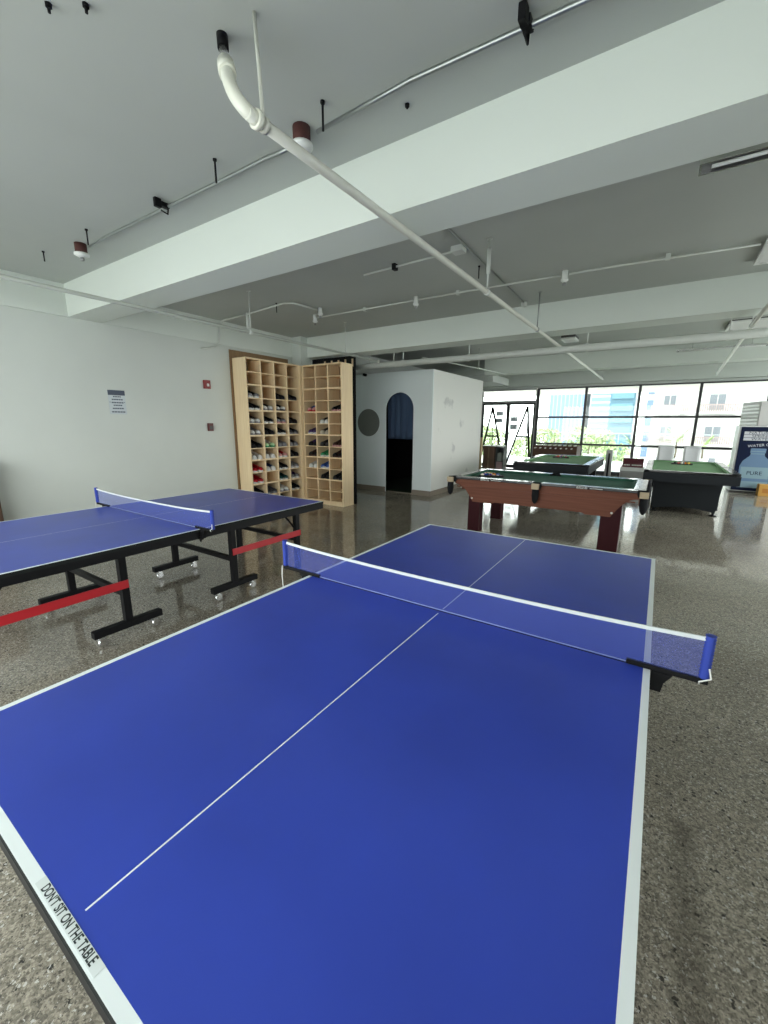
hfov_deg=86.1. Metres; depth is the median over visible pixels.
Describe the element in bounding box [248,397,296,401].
shelf
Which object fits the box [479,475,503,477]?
rack
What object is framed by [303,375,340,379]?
shelf
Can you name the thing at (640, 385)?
window
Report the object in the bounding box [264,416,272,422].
shoe
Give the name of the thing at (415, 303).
smoke detector
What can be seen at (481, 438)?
plywood sheet
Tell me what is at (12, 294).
beam
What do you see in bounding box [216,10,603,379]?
ceiling pipe
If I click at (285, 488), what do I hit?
shoe
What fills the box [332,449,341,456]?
shoe
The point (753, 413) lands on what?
tall cabinet
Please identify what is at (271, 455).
shoe
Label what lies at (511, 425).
notice
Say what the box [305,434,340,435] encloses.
shelf
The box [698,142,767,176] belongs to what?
linear light
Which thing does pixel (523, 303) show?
conduit
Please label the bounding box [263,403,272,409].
shoe
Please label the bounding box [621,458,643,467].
case
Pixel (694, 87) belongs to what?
beam
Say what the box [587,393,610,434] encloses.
office tower
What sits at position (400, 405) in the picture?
curtain
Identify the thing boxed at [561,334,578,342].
ceiling vent
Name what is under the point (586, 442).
potted palm
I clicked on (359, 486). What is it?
baseboard
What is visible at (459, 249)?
conduit
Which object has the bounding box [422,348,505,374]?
conduit
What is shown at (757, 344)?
ceiling pipe
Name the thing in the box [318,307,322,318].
smoke detector
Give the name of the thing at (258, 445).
shoe
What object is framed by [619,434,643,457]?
potted palm
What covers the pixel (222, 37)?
socket
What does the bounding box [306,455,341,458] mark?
shelf
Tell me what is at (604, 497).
pool table
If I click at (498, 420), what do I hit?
notice
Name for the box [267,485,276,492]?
shoe
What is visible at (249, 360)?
shelf
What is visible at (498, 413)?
notice
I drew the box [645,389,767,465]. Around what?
apartment building
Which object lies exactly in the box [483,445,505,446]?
tray
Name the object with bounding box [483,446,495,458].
cardboard box
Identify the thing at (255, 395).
shoe
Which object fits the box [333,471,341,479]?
shoe
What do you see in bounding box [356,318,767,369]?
ceiling pipe
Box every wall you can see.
[0,305,425,520]
[356,369,433,490]
[386,403,412,480]
[431,369,482,490]
[483,377,767,389]
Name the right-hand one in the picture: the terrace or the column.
the terrace
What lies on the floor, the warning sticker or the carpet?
the carpet
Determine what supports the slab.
attached to the wall at (753, 378)
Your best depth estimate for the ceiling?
2.43 m
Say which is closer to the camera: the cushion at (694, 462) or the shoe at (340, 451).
the shoe at (340, 451)
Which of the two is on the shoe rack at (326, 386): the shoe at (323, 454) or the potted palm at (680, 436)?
the shoe at (323, 454)
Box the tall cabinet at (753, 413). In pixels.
[739,401,767,425]
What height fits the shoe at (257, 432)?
0.137 m
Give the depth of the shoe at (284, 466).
7.71 m
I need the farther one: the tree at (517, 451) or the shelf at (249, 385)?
the tree at (517, 451)
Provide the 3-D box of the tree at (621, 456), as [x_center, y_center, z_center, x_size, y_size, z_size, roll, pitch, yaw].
[14.898,0.648,27.219,2.950,10.291,3.102,8,15,33]
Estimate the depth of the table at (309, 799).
0.89 m
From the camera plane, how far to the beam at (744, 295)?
5.36 m
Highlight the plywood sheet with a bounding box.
[479,437,482,468]
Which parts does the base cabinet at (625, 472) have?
drawer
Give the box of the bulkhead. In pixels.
[465,375,508,386]
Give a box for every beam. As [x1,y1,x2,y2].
[0,269,292,357]
[64,0,767,322]
[307,271,767,360]
[483,361,767,388]
[484,337,767,375]
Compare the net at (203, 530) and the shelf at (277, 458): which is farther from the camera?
the shelf at (277, 458)
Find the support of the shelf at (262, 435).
attached to the shoe rack at (265, 378)
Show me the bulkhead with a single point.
(487, 380)
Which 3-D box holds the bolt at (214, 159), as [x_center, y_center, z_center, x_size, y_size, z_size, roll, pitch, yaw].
[-1.040,-2.106,2.539,0.022,0.130,0.022,-8,15,-33]
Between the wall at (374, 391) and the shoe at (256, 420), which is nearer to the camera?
the shoe at (256, 420)
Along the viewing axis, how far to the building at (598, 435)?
66.96 m
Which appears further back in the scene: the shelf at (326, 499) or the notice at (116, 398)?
the shelf at (326, 499)
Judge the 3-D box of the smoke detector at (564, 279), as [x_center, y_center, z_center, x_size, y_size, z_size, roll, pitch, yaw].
[1.911,-2.473,4.351,0.074,0.145,0.073,8,15,33]
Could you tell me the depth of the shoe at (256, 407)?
7.01 m
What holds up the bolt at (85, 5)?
attached to the ceiling
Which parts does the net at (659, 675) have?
cord, cord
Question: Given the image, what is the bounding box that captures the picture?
[738,448,767,487]
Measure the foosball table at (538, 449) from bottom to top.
0.940 m
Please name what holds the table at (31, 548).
on the floor
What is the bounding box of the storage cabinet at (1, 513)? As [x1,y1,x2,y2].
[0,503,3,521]
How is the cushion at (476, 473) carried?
on the pool table at (604, 497)
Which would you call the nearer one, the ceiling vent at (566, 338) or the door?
the ceiling vent at (566, 338)
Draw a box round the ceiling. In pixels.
[0,0,767,375]
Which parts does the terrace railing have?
rail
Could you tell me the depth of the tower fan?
10.96 m
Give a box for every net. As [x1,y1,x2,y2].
[94,487,214,541]
[282,539,717,691]
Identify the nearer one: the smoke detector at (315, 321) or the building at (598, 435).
the smoke detector at (315, 321)
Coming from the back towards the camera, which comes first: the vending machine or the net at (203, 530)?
the vending machine
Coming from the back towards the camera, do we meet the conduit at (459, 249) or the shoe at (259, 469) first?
the shoe at (259, 469)
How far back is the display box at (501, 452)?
13.46 m
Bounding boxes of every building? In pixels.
[584,435,636,455]
[606,393,637,460]
[639,392,654,462]
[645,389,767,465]
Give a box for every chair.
[657,445,674,459]
[682,446,701,460]
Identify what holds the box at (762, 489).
on the floor
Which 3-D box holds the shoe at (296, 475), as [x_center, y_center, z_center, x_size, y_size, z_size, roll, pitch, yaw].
[-1.782,-0.754,8.060,0.285,0.137,0.109,8,14,31]
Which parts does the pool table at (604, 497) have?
rail, leg, rail, leg, rail, moulding, rail, rail, leg, rail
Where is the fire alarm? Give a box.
[203,380,210,388]
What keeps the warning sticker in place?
on the table at (309, 799)
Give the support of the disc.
attached to the wall at (374, 391)
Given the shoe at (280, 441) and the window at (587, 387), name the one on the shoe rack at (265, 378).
the shoe at (280, 441)
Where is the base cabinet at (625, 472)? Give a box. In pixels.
[619,466,644,478]
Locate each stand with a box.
[482,407,499,451]
[506,406,529,463]
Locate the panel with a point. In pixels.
(347, 359)
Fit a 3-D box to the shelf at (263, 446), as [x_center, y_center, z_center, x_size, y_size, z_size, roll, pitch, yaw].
[-2.058,-1.193,7.536,0.306,0.014,1.175,8,15,33]
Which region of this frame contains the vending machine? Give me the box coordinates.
[725,426,767,492]
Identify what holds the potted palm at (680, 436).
on the terrace
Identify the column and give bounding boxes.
[292,336,309,475]
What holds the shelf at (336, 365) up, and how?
attached to the shoe rack at (326, 386)
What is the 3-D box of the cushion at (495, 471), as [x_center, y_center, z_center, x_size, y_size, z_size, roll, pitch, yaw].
[2.129,-0.634,6.620,1.022,0.030,0.035,8,15,33]
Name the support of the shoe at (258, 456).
on the shoe rack at (265, 378)
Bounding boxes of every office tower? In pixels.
[546,394,590,455]
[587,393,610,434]
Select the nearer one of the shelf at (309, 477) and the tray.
the shelf at (309, 477)
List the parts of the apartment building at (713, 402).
pane, railing, pane, pane, railing, pane, pane, railing, pane, pane, railing, pane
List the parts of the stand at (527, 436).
leg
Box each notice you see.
[107,390,126,413]
[496,411,503,415]
[496,418,502,422]
[510,417,517,421]
[510,424,516,429]
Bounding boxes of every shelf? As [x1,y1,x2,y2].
[237,356,297,367]
[246,371,297,378]
[247,383,298,389]
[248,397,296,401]
[249,410,298,412]
[250,423,299,423]
[250,434,299,436]
[251,445,300,448]
[252,456,300,460]
[253,467,301,473]
[253,477,301,485]
[303,362,343,368]
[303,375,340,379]
[304,387,340,390]
[304,400,340,401]
[304,411,340,412]
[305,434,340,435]
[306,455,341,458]
[306,467,341,470]
[307,475,341,481]
[307,486,341,492]
[307,496,342,503]
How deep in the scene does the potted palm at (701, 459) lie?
15.22 m
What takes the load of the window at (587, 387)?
in the wall at (753, 378)
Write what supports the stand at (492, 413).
on the floor
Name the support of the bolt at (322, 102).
attached to the ceiling
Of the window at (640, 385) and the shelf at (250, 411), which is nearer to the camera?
the shelf at (250, 411)
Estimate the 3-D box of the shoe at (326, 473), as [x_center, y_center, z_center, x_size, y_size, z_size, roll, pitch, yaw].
[-1.111,-0.738,8.004,0.109,0.137,0.285,9,15,34]
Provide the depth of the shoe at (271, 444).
7.38 m
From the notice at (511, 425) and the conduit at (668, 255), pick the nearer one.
the conduit at (668, 255)
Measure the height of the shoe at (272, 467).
0.137 m
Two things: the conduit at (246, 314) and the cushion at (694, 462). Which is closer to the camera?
the conduit at (246, 314)
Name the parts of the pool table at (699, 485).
rail, rail, rail, rail, rail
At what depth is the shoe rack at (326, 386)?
7.75 m
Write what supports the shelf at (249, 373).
attached to the shoe rack at (265, 378)
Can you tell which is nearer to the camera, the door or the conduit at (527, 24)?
the conduit at (527, 24)
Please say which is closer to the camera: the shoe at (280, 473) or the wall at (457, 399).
the shoe at (280, 473)
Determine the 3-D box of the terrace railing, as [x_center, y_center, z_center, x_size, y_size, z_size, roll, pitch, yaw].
[11.550,-2.481,16.340,20.024,1.210,0.040,8,15,33]
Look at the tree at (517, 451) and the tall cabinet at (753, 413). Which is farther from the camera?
the tree at (517, 451)
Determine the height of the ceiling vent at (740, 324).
0.044 m
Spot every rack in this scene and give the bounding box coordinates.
[232,356,305,498]
[302,362,353,506]
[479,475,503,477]
[671,462,692,464]
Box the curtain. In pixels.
[388,392,413,438]
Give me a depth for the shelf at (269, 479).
7.61 m
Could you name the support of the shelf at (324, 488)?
attached to the shoe rack at (326, 386)
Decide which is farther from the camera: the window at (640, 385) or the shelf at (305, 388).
the window at (640, 385)
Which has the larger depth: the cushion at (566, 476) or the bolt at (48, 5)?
the cushion at (566, 476)
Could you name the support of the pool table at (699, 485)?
on the floor
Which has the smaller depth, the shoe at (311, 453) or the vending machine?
the shoe at (311, 453)
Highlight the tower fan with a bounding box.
[604,450,612,476]
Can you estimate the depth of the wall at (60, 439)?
5.37 m
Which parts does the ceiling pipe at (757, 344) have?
frame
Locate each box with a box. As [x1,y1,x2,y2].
[482,459,494,468]
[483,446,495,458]
[495,447,506,469]
[756,484,767,496]
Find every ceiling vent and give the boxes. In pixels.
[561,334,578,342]
[725,317,767,330]
[753,238,767,265]
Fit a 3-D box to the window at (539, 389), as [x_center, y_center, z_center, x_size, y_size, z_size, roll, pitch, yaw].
[5.756,-2.719,13.643,1.450,2.710,0.090,8,15,33]
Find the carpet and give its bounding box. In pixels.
[386,476,411,492]
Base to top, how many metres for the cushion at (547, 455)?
0.030 m
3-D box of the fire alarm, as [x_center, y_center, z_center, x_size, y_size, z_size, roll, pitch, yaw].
[-2.792,-2.015,6.494,0.062,0.130,0.104,8,15,33]
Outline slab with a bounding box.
[484,381,767,396]
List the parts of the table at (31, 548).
leg, leg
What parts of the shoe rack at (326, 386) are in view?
panel, panel, panel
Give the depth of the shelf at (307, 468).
7.90 m
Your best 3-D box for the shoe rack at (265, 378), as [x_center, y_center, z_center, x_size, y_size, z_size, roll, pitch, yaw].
[-2.037,-1.379,7.520,0.334,2.591,1.277,8,15,33]
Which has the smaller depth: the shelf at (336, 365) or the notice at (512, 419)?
the shelf at (336, 365)
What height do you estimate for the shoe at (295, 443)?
0.137 m
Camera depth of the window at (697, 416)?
11.41 m
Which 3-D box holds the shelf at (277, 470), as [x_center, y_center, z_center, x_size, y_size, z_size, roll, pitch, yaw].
[-2.061,-0.785,7.624,0.306,0.014,1.175,8,15,33]
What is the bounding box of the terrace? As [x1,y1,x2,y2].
[482,455,645,471]
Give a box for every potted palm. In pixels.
[543,426,572,442]
[578,436,602,455]
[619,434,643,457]
[651,428,695,460]
[689,435,713,461]
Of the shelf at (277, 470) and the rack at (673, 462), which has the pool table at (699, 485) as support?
the rack at (673, 462)
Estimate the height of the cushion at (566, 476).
0.030 m
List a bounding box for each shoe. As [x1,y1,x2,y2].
[248,390,258,397]
[248,402,259,409]
[249,415,259,422]
[250,427,260,434]
[251,439,261,447]
[251,451,262,458]
[252,463,262,471]
[253,474,263,482]
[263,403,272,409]
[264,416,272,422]
[264,427,273,433]
[265,439,274,446]
[265,450,274,457]
[266,462,275,469]
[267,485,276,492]
[275,393,284,399]
[276,404,284,410]
[277,427,285,433]
[278,439,286,445]
[278,450,286,456]
[279,462,287,468]
[279,472,287,478]
[280,484,288,490]
[290,439,297,445]
[291,461,298,467]
[291,471,298,477]
[292,482,299,488]
[309,449,316,455]
[320,439,327,445]
[320,449,328,456]
[321,461,328,467]
[321,471,328,477]
[332,404,340,410]
[332,439,341,446]
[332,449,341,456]
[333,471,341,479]
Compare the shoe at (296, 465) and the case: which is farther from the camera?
the case
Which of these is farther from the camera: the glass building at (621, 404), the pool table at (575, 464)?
the glass building at (621, 404)
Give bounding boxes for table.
[0,488,322,646]
[0,524,655,1023]
[447,468,651,552]
[513,454,603,475]
[532,444,580,455]
[643,459,741,516]
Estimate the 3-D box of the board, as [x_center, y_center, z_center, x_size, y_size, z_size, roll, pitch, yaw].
[-2.201,-1.458,7.579,0.015,2.720,1.300,8,15,33]
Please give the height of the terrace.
0.180 m
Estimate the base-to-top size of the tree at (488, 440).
11.004 m
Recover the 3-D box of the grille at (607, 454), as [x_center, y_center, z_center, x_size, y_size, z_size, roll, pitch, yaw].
[5.980,-1.226,10.981,0.044,0.680,0.004,8,15,33]
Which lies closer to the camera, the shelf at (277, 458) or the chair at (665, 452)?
the shelf at (277, 458)
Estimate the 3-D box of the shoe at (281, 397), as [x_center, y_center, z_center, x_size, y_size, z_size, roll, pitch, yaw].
[-1.933,-2.119,7.512,0.285,0.137,0.109,9,15,34]
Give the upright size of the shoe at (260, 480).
0.137 m
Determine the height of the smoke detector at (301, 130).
0.145 m
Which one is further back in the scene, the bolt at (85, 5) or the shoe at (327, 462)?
the shoe at (327, 462)
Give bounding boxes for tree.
[482,425,504,454]
[511,427,562,456]
[564,426,615,458]
[593,443,636,461]
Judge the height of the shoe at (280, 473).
0.137 m
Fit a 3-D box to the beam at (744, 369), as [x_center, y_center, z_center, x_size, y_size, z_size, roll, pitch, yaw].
[7.234,-4.025,12.127,10.240,0.380,0.298,8,15,33]
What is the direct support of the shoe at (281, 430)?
on the shoe rack at (265, 378)
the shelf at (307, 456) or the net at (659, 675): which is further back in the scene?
the shelf at (307, 456)
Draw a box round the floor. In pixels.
[0,466,767,1023]
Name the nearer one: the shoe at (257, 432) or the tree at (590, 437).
the shoe at (257, 432)
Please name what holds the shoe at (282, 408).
on the shoe rack at (265, 378)
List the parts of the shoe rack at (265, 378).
panel, panel, panel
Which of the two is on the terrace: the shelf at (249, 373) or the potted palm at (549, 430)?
the potted palm at (549, 430)
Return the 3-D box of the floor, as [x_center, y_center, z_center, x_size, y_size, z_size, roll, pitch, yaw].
[2.750,0.331,6.157,10.640,0.120,16.700,8,15,33]
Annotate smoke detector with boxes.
[73,241,89,261]
[292,121,312,152]
[313,315,317,325]
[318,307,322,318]
[413,296,418,308]
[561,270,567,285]
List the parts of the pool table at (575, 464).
rail, rail, rail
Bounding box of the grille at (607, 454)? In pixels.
[606,453,609,476]
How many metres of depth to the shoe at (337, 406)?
7.48 m
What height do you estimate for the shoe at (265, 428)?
0.137 m
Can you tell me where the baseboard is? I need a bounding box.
[357,484,459,496]
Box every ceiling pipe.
[0,274,379,362]
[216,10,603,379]
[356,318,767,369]
[676,339,767,351]
[715,303,767,374]
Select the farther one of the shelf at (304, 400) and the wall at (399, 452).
the wall at (399, 452)
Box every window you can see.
[533,386,585,455]
[580,384,639,474]
[630,382,700,457]
[690,379,767,449]
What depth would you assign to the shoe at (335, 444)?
7.62 m
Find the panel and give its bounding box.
[312,356,356,503]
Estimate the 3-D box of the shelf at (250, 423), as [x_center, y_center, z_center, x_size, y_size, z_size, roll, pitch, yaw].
[-2.056,-1.601,7.448,0.306,0.014,1.175,8,15,33]
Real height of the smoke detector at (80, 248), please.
0.145 m
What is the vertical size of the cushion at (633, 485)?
0.030 m
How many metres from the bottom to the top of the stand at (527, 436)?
2.139 m
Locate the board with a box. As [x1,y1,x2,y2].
[229,349,287,489]
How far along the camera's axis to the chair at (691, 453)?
9.85 m
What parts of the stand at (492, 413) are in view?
leg, leg, leg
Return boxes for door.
[480,388,537,467]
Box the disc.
[358,409,379,435]
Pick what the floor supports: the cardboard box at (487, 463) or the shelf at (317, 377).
the cardboard box at (487, 463)
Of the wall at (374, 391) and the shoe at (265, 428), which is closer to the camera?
the shoe at (265, 428)
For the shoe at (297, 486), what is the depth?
8.04 m
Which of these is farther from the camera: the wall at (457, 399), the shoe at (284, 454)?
the wall at (457, 399)
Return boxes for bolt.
[44,1,51,13]
[82,1,89,14]
[213,158,216,183]
[320,99,324,131]
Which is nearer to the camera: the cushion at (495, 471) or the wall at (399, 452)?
the cushion at (495, 471)
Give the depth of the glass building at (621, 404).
51.19 m
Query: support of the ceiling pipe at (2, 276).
hanging from the ceiling
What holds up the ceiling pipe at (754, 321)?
hanging from the ceiling
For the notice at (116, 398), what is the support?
attached to the wall at (60, 439)
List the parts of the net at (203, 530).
cord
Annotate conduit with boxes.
[89,0,594,247]
[201,302,317,348]
[317,243,760,317]
[364,244,465,275]
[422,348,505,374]
[447,229,526,306]
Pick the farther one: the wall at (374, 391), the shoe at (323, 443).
the wall at (374, 391)
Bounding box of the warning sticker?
[35,876,105,977]
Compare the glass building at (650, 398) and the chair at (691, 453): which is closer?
the chair at (691, 453)
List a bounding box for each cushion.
[465,470,488,475]
[488,470,549,475]
[547,455,594,457]
[561,475,633,481]
[630,480,636,488]
[656,460,713,463]
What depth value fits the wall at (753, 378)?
12.17 m
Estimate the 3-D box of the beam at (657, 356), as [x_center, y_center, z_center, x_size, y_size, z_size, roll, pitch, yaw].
[6.058,-3.245,8.492,8.100,0.380,0.400,8,15,33]
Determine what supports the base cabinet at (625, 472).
on the floor
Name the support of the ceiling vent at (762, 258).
in the ceiling
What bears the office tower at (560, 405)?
on the ground
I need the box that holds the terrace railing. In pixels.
[483,431,734,461]
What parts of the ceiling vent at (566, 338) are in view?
frame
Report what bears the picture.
attached to the vending machine
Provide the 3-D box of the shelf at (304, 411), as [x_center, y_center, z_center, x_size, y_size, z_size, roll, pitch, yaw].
[-1.060,-1.877,7.732,0.905,0.026,0.306,8,15,33]
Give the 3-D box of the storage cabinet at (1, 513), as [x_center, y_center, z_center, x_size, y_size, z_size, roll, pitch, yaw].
[-4.419,0.066,4.255,0.260,1.120,0.680,8,15,33]
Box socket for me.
[216,30,228,52]
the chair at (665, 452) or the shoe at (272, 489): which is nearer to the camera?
the shoe at (272, 489)

